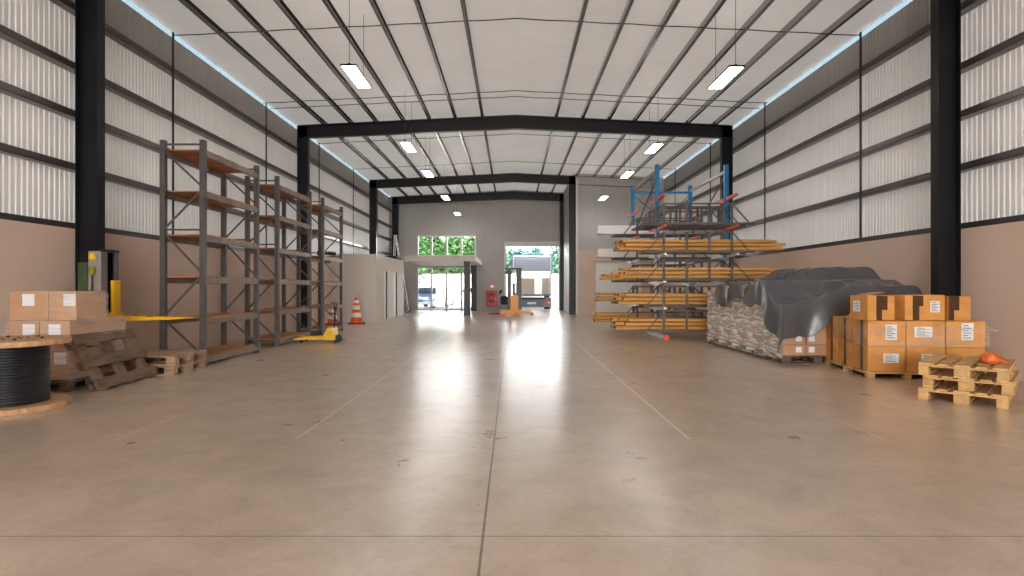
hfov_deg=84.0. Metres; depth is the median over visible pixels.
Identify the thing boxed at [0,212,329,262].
girt
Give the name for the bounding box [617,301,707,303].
timber beam
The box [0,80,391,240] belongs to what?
girt
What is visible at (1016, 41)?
girt
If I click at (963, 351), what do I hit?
carton
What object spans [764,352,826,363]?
pallet
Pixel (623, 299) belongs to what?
timber beam
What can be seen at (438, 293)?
parked car
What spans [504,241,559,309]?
door
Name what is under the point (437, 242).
tree
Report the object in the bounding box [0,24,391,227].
girt
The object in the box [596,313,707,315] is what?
timber beam
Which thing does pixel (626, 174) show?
diffuser
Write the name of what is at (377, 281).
wall
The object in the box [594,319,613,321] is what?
timber beam
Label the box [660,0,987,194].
girt
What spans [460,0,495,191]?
purlin
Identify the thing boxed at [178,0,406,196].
purlin
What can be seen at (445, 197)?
panel light
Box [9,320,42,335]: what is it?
carton
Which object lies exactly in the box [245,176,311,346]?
shelving rack
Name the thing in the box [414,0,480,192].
purlin
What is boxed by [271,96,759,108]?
rod
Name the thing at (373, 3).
purlin
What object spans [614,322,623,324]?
timber beam
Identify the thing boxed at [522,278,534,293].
carton
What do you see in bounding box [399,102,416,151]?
panel light
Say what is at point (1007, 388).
pallet
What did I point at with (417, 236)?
window
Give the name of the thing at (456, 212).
panel light
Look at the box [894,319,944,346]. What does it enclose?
carton
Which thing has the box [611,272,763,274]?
timber beam
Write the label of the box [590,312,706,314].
timber beam
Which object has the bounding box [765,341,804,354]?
carton
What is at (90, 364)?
pallet
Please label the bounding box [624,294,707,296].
timber beam
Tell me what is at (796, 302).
tarpaulin
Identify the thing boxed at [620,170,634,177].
panel light
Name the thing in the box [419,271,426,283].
young tree
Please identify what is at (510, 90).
rod
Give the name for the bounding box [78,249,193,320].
hand stacker
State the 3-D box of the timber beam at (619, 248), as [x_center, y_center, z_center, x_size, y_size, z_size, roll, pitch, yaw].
[4.869,-1.014,14.752,4.223,0.074,0.188,0,0,0]
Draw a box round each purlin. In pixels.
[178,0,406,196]
[227,0,421,195]
[273,0,435,194]
[322,0,451,193]
[369,0,465,193]
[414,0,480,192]
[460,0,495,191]
[536,0,588,191]
[551,0,633,192]
[576,0,680,175]
[593,0,725,176]
[611,0,774,177]
[629,0,822,178]
[647,0,872,176]
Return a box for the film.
[763,310,781,358]
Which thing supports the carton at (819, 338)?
on the carton at (810, 349)
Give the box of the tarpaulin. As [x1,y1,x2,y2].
[714,266,922,351]
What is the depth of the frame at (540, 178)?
27.78 m
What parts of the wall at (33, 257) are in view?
joint post, joint post, joint post, joint post, joint post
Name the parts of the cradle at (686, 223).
post, post, post, rail, rail, rail, rail, post, post, post, post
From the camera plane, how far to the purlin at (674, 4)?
13.94 m
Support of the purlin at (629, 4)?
attached to the frame at (305, 133)
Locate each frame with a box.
[75,0,960,295]
[297,113,732,327]
[369,172,652,314]
[392,191,563,309]
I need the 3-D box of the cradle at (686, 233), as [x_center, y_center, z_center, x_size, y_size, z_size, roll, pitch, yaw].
[4.825,-1.182,14.950,2.850,0.560,0.640,0,0,0]
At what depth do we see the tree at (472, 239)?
75.07 m
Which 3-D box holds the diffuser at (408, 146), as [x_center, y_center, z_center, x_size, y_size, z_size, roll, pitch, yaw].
[-3.020,-4.096,16.575,0.260,0.005,1.110,0,0,0]
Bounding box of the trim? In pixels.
[576,179,577,314]
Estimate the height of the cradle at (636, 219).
0.560 m
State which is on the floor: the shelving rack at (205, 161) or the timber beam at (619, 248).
the shelving rack at (205, 161)
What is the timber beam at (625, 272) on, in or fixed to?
on the timber beam at (618, 276)
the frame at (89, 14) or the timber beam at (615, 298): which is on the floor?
the frame at (89, 14)
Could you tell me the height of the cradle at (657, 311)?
0.560 m
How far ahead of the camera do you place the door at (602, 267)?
27.64 m
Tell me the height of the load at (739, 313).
1.182 m
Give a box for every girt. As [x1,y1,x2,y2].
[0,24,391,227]
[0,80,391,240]
[0,142,391,255]
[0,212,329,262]
[49,0,391,211]
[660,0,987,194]
[660,31,1023,215]
[661,214,1023,266]
[681,86,1023,221]
[697,146,1023,238]
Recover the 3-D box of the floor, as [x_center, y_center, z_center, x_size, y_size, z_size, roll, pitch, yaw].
[0.100,1.425,12.250,14.800,0.250,42.500,0,0,0]
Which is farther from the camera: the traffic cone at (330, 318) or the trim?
the trim
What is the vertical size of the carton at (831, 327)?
0.364 m
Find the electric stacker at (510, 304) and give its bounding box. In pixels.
[489,268,532,314]
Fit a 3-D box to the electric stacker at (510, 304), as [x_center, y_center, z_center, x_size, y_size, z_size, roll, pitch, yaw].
[-0.037,0.170,27.500,2.125,2.260,0.720,0,0,0]
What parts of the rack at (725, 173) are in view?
arm, arm, arm, arm, arm, arm, arm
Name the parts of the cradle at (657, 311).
post, rail, rail, rail, post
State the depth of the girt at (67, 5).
12.61 m
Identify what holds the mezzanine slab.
on the pillar at (467, 264)
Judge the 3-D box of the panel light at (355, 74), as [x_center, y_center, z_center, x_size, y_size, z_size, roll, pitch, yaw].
[-3.020,-4.835,11.075,0.300,1.482,1.170,0,0,0]
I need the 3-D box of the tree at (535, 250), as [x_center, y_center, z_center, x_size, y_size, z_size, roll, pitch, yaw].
[3.126,-2.154,75.322,4.846,6.930,3.369,0,0,0]
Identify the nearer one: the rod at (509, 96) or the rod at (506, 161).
the rod at (509, 96)
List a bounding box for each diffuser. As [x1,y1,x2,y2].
[342,66,370,87]
[400,142,415,151]
[422,171,432,176]
[621,172,632,177]
[646,144,662,152]
[709,67,742,88]
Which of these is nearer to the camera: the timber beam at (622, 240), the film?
the film
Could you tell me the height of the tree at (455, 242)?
9.226 m
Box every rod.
[174,18,858,35]
[267,90,763,102]
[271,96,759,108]
[318,133,711,143]
[366,161,662,168]
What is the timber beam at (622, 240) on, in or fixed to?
on the timber beam at (625, 244)
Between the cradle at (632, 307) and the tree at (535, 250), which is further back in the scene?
the tree at (535, 250)
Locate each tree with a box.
[419,237,451,272]
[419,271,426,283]
[441,237,473,272]
[467,237,474,254]
[506,247,525,273]
[523,247,545,253]
[545,247,557,273]
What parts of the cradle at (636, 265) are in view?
rail, rail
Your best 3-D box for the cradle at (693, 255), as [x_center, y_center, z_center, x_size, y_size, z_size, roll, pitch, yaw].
[4.700,-1.182,18.060,3.000,0.560,0.640,0,0,0]
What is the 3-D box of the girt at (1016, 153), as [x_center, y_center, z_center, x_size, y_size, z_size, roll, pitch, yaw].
[7.299,-1.945,12.150,0.168,0.110,42.300,0,0,0]
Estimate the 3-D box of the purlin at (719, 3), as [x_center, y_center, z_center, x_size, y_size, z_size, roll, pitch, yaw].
[4.000,-5.476,12.150,0.070,0.135,42.300,0,0,0]
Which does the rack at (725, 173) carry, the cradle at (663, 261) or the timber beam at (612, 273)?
the cradle at (663, 261)
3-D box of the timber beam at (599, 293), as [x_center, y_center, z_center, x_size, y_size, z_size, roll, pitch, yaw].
[4.574,0.186,17.862,3.667,0.074,0.188,0,0,0]
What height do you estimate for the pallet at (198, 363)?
0.144 m
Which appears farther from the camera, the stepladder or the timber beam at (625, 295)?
the stepladder
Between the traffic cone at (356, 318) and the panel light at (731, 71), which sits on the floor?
the traffic cone at (356, 318)
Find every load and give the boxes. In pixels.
[707,290,719,343]
[719,296,733,346]
[732,297,747,350]
[746,304,764,354]
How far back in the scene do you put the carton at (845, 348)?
8.94 m
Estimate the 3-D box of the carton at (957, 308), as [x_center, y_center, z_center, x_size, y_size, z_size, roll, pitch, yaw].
[6.364,0.290,8.254,0.296,0.348,0.390,0,0,6]
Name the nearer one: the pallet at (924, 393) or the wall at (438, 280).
the pallet at (924, 393)
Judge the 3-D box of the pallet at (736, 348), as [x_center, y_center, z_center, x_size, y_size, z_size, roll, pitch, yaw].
[5.220,1.228,11.560,1.200,0.144,0.739,0,0,0]
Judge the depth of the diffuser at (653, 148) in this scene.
16.62 m
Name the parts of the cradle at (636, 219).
rail, rail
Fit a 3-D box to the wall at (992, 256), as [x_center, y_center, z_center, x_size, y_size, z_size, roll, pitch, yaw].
[7.285,-2.045,12.150,0.270,6.690,42.300,0,0,0]
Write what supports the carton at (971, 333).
on the carton at (963, 351)
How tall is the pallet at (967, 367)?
0.144 m
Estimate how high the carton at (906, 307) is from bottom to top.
0.364 m
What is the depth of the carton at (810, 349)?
9.72 m
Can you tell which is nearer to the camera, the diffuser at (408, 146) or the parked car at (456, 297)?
the diffuser at (408, 146)
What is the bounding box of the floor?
[0,310,1023,575]
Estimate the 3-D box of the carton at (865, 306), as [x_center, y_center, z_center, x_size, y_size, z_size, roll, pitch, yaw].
[5.310,0.263,8.391,0.402,0.403,0.430,0,0,0]
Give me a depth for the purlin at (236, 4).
13.88 m
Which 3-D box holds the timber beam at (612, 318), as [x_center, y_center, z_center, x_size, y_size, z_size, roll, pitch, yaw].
[4.707,0.826,15.148,4.108,0.074,0.188,0,0,0]
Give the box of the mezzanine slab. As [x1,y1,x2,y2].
[404,256,481,265]
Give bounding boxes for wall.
[0,0,389,349]
[330,254,403,321]
[389,190,562,309]
[419,274,557,302]
[660,0,1023,380]
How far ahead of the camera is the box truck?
34.80 m
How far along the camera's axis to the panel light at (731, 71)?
10.96 m
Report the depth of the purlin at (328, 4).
14.12 m
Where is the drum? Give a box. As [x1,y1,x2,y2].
[0,335,71,416]
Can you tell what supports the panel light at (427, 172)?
hanging from the ceiling
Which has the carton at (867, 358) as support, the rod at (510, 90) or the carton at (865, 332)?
the carton at (865, 332)
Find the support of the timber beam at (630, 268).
on the timber beam at (625, 272)
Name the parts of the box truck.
roof panel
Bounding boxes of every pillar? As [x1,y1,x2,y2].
[464,261,470,314]
[471,265,476,310]
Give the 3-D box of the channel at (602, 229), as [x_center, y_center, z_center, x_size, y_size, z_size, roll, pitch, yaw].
[4.490,-1.827,17.869,3.620,0.262,0.183,0,0,0]
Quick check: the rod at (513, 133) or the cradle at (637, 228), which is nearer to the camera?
the cradle at (637, 228)
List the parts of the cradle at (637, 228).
post, post, rail, rail, rail, rail, post, post, post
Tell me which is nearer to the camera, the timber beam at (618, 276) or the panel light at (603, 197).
the timber beam at (618, 276)
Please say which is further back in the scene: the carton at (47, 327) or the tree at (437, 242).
the tree at (437, 242)
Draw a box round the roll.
[317,251,335,255]
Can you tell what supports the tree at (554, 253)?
on the ground
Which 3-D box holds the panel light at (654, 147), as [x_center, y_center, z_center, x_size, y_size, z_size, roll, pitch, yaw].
[4.150,-4.802,16.675,0.300,1.456,1.170,0,0,0]
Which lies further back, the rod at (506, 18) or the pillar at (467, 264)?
the pillar at (467, 264)
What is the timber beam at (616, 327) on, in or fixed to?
on the cradle at (657, 311)
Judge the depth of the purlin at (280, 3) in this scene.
13.95 m
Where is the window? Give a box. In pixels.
[417,236,475,255]
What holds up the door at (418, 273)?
in the wall at (493, 223)
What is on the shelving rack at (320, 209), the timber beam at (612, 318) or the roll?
the roll
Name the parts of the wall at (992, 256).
joint post, joint post, joint post, joint post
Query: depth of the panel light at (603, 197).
26.20 m
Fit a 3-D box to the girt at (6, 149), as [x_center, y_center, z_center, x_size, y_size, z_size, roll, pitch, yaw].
[-7.099,-1.945,12.150,0.168,0.110,42.300,0,0,0]
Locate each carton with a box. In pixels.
[9,291,48,319]
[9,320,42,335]
[40,317,122,349]
[49,291,105,319]
[50,343,121,379]
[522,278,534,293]
[542,278,548,293]
[765,332,804,343]
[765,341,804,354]
[804,344,825,354]
[805,333,825,343]
[826,316,849,338]
[826,337,838,361]
[838,317,852,341]
[838,340,852,366]
[850,292,893,319]
[853,319,904,345]
[853,343,904,371]
[887,295,944,320]
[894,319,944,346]
[903,346,944,372]
[937,320,984,346]
[945,296,970,320]
[945,347,984,370]
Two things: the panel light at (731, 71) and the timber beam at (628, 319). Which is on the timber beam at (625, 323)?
the timber beam at (628, 319)
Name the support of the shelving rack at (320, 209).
on the floor
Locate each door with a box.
[417,267,463,309]
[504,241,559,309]
[594,261,647,311]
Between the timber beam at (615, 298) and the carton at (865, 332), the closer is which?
the carton at (865, 332)
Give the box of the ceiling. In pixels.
[130,0,903,195]
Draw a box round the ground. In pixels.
[419,303,557,309]
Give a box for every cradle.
[611,218,707,236]
[611,252,710,259]
[611,264,710,281]
[611,286,699,303]
[611,306,699,322]
[631,208,739,230]
[639,203,754,226]
[639,231,754,253]
[639,259,754,280]
[639,286,715,306]
[639,310,710,331]
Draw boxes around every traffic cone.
[325,302,339,324]
[348,297,364,323]
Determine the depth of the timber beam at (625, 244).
14.66 m
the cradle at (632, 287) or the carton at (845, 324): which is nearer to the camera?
the carton at (845, 324)
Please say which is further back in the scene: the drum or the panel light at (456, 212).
the panel light at (456, 212)
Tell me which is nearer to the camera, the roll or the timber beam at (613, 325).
the timber beam at (613, 325)
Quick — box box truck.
[512,254,551,308]
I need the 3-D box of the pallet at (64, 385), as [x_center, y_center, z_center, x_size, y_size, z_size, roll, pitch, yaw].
[-6.050,1.228,7.620,1.000,0.144,1.024,0,0,0]
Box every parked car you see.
[419,287,451,307]
[450,287,463,305]
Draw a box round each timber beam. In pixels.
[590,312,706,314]
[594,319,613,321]
[595,316,654,318]
[596,296,617,297]
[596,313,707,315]
[597,299,622,301]
[599,293,706,294]
[600,277,716,279]
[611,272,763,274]
[611,317,707,320]
[613,325,706,328]
[614,248,765,251]
[614,297,707,299]
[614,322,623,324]
[615,326,707,328]
[617,275,765,277]
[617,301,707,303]
[618,247,782,250]
[621,239,770,242]
[621,268,776,270]
[622,298,707,300]
[624,243,785,246]
[624,271,772,273]
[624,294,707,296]
[624,322,706,324]
[627,318,707,321]
[628,267,769,269]
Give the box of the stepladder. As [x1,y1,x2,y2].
[393,235,409,312]
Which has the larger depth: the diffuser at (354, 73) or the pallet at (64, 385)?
the diffuser at (354, 73)
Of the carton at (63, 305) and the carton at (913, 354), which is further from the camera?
the carton at (913, 354)
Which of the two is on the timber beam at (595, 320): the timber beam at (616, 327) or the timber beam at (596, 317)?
the timber beam at (596, 317)
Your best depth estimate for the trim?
27.68 m
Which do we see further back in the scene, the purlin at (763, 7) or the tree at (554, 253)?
the tree at (554, 253)
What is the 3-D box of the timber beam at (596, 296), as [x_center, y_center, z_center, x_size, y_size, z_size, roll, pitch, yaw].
[4.533,0.286,17.862,3.754,0.074,0.188,0,0,0]
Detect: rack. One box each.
[160,140,259,365]
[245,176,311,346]
[296,198,342,334]
[627,164,738,338]
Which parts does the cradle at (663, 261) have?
post, post, rail, rail, rail, post, post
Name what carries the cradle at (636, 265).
on the rack at (725, 173)
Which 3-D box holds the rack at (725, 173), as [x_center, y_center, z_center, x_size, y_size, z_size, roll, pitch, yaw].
[4.860,-1.015,16.930,1.990,4.630,4.900,0,0,0]
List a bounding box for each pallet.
[50,371,115,391]
[64,328,157,391]
[103,359,205,375]
[123,350,206,365]
[708,338,718,345]
[719,341,731,349]
[732,343,746,353]
[747,347,792,358]
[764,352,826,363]
[824,358,917,378]
[918,354,1015,381]
[918,380,1015,408]
[923,368,1019,394]
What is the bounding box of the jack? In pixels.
[294,302,341,342]
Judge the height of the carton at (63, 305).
0.364 m
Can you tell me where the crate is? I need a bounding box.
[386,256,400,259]
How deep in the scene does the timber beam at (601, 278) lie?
17.77 m
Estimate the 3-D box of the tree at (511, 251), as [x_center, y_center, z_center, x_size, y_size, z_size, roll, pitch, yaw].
[0.341,-2.153,74.997,4.482,6.926,3.548,0,0,-27]
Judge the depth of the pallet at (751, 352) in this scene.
10.75 m
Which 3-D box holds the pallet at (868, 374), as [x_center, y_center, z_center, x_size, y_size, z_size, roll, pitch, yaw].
[6.016,1.254,8.868,1.580,0.091,1.640,0,0,9]
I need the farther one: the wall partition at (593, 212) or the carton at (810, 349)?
the wall partition at (593, 212)
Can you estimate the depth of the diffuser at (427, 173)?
20.36 m
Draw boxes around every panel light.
[340,0,371,87]
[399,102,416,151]
[421,169,433,176]
[441,194,449,199]
[454,186,460,214]
[598,169,608,199]
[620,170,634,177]
[644,105,663,152]
[707,0,744,88]
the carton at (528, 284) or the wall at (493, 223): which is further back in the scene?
the carton at (528, 284)
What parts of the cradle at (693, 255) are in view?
rail, rail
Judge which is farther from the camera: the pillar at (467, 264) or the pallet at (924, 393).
the pillar at (467, 264)
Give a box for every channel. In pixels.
[598,225,662,233]
[598,249,713,256]
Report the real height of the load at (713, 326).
1.202 m
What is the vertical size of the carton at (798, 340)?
0.184 m
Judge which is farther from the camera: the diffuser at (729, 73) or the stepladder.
the stepladder
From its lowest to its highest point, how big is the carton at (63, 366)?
0.368 m
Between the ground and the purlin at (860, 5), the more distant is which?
the ground
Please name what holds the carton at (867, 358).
on the pallet at (868, 374)
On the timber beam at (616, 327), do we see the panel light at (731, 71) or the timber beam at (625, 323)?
the timber beam at (625, 323)
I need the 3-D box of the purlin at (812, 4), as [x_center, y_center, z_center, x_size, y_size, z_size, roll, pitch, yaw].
[5.720,-5.391,12.150,0.070,0.135,42.300,0,0,0]
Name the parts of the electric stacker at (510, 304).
motor, mast rail, mast rail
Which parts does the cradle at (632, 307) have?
rail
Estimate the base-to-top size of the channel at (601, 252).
0.262 m
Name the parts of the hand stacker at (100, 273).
panel, mast rail, mast rail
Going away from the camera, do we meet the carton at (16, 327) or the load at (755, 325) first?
the carton at (16, 327)
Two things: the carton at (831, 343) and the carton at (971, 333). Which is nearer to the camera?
the carton at (971, 333)
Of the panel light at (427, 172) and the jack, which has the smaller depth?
the jack
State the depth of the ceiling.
14.12 m
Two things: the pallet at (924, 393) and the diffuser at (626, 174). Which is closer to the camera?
the pallet at (924, 393)
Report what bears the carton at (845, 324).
on the carton at (845, 348)
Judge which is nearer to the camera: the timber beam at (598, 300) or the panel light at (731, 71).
the panel light at (731, 71)
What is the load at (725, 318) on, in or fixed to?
on the pallet at (724, 345)
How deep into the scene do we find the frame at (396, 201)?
33.03 m
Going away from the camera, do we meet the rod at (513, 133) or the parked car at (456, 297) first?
the rod at (513, 133)
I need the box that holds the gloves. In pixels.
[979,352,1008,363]
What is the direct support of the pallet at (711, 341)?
on the floor
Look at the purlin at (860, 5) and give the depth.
13.45 m
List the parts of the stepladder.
handrail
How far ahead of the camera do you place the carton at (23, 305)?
7.14 m
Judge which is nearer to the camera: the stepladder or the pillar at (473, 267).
the stepladder
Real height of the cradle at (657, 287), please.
0.560 m
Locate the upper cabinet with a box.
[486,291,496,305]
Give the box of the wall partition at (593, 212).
[563,173,663,314]
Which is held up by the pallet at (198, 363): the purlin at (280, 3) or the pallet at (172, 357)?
the pallet at (172, 357)
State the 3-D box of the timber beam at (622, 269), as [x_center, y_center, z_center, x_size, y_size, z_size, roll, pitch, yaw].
[4.907,-0.494,14.950,4.029,0.074,0.188,0,0,0]
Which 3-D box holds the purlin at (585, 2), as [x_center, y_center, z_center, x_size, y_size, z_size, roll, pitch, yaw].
[1.440,-5.602,12.150,0.070,0.135,42.300,0,0,0]
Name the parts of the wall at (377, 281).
door, door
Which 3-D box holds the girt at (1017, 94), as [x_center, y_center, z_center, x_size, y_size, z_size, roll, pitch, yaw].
[7.299,-2.795,12.150,0.168,0.110,42.300,0,0,0]
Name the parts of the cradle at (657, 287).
post, rail, rail, post, rail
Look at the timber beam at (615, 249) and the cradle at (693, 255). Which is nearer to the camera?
the timber beam at (615, 249)
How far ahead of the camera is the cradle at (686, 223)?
14.64 m
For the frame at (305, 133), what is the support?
on the floor
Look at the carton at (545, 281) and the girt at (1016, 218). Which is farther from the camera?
the carton at (545, 281)
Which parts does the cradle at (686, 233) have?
post, post, rail, rail, rail, rail, post, post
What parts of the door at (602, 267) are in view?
rail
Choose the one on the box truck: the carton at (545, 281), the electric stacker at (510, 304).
the carton at (545, 281)
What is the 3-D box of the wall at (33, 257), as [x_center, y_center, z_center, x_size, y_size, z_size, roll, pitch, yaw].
[-7.085,-2.045,12.150,0.270,6.690,42.300,0,0,0]
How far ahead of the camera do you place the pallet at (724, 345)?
12.26 m

